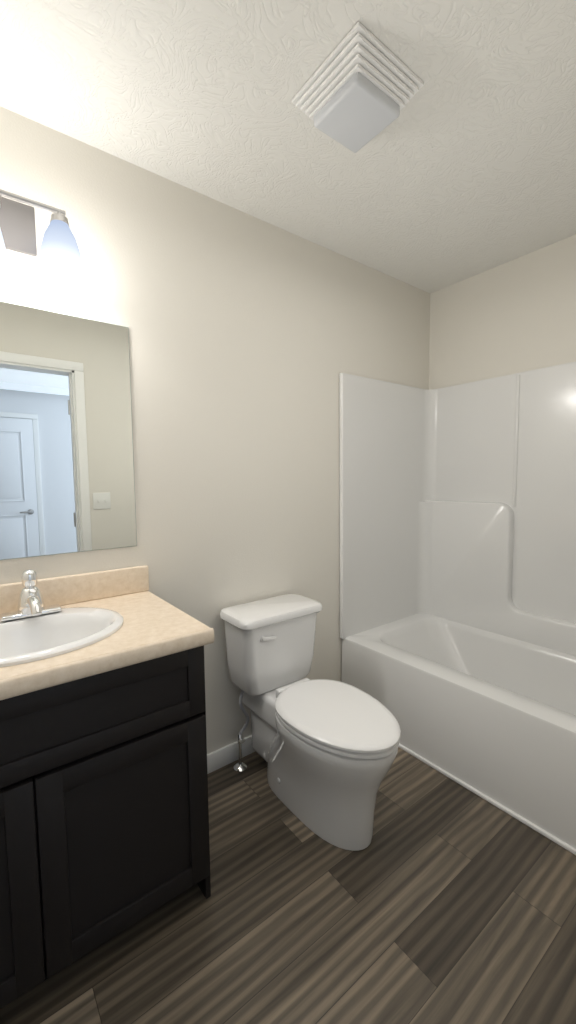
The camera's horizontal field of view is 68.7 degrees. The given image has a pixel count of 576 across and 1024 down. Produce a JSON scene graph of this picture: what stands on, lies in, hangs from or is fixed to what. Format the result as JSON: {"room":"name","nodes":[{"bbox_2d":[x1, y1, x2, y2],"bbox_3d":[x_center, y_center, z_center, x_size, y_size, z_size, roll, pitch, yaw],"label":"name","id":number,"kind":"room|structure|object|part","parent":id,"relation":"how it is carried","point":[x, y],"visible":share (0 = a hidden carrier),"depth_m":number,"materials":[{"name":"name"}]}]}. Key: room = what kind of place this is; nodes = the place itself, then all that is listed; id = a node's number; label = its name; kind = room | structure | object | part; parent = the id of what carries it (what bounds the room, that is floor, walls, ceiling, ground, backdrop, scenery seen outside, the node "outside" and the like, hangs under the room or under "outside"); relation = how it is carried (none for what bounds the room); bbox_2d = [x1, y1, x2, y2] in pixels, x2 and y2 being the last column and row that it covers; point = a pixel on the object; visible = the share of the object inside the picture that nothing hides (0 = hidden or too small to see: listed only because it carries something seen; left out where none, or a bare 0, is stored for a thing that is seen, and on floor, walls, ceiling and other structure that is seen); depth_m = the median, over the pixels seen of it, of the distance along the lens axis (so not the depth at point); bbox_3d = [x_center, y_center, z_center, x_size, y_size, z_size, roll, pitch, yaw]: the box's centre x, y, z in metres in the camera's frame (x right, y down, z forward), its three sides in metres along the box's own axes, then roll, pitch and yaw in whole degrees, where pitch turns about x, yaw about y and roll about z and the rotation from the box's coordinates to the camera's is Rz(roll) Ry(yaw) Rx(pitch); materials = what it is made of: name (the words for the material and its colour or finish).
{"room":"bathroom","nodes":[
{"label":"bathroom","id":0,"kind":"room"},
{"bbox_2d":[0,106,429,753],"bbox_3d":[-0.222,-0.081,1.956,2.990,2.440,0.120,-4,6,-37],"label":"wall","id":1,"kind":"structure","parent":0,"point":[252,338],"depth_m":1.81,"materials":[{"name":"white paint"}]},
{"bbox_2d":[0,189,86,288],"bbox_3d":[-0.890,-0.843,1.208,0.558,0.238,0.168,-4,6,-37],"label":"sconce","id":2,"kind":"object","parent":1,"relation":"attached to","point":[60,263],"visible":1,"depth_m":1.30,"materials":[{"name":"grey glass"}]},
{"bbox_2d":[0,301,136,559],"bbox_3d":[-0.898,-0.253,1.347,0.789,0.814,0.004,-4,6,-37],"label":"wall mirror","id":3,"kind":"object","parent":1,"relation":"attached to","point":[67,483],"visible":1,"depth_m":1.44,"materials":[{"name":"grey mirror"}]},
{"bbox_2d":[207,735,254,773],"bbox_3d":[-0.117,1.093,2.035,1.036,0.085,0.014,-4,6,-37],"label":"baseboard","id":4,"kind":"structure","parent":1,"relation":"attached to","point":[222,757],"depth_m":1.89,"materials":[{"name":"white wood"}]},
{"bbox_2d":[0,747,575,1023],"bbox_3d":[0.292,1.206,1.400,2.990,0.050,1.770,-4,6,-37],"label":"floor","id":5,"kind":"structure","parent":0,"point":[441,898],"depth_m":1.21,"materials":[{"name":"plastic"}]},
{"bbox_2d":[0,565,213,1008],"bbox_3d":[-0.737,0.698,1.187,0.907,1.019,0.555,-4,6,-37],"label":"bathroom vanity","id":6,"kind":"object","parent":5,"relation":"on","point":[104,824],"visible":1,"depth_m":1.10,"materials":[{"name":"black wood"}]},
{"bbox_2d":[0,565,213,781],"bbox_3d":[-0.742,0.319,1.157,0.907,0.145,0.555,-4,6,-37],"label":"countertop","id":7,"kind":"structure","parent":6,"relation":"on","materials":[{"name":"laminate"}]},
{"bbox_2d":[0,569,61,621],"bbox_3d":[-0.765,0.252,1.262,0.162,0.141,0.180,-4,6,-37],"label":"faucet","id":8,"kind":"object","parent":7,"relation":"on","point":[31,608],"depth_m":1.28,"materials":[{"name":"silver metal"}]},
{"bbox_2d":[220,594,400,850],"bbox_3d":[0.100,0.793,1.673,0.430,0.734,0.782,-4,6,-37],"label":"toilet","id":9,"kind":"object","parent":5,"relation":"on","point":[326,750],"visible":1,"depth_m":1.59,"materials":[{"name":"white ceramic"}]},
{"bbox_3d":[-0.068,0.581,1.873,0.430,0.338,0.237,-4,6,-37],"label":"tank","id":10,"kind":"part","parent":9,"relation":"part of","materials":[{"name":"white ceramic"}]},
{"bbox_3d":[0.175,0.751,1.570,0.370,0.046,0.532,-4,6,-37],"label":"seat","id":11,"kind":"part","parent":9,"relation":"part of","materials":[{"name":"white plastic"}]},
{"bbox_2d":[339,362,575,854],"bbox_3d":[1.052,0.211,1.913,0.804,1.837,1.524,-4,6,-37],"label":"bathtub","id":12,"kind":"object","parent":5,"relation":"on","point":[457,528],"visible":0.9,"depth_m":2.27,"materials":[{"name":"white plastic"}]},
{"bbox_2d":[0,0,575,292],"bbox_3d":[0.265,-1.291,1.204,2.990,0.080,1.770,-4,6,-37],"label":"ceiling","id":13,"kind":"structure","parent":0,"point":[462,166],"depth_m":1.33,"materials":[{"name":"white paint"}]},
{"bbox_2d":[292,21,423,152],"bbox_3d":[0.204,-1.210,1.258,0.275,0.086,0.275,-4,6,-37],"label":"fan","id":14,"kind":"object","parent":13,"relation":"attached to","point":[360,88],"visible":1,"depth_m":1.20,"materials":[{"name":"white plastic"}]},
{"bbox_2d":[429,235,575,388],"bbox_3d":[1.455,-0.113,2.123,0.120,2.440,1.650,-4,6,-37],"label":"wall","id":15,"kind":"structure","parent":0,"point":[516,315],"depth_m":2.28,"materials":[{"name":"white paint"}]}
]}

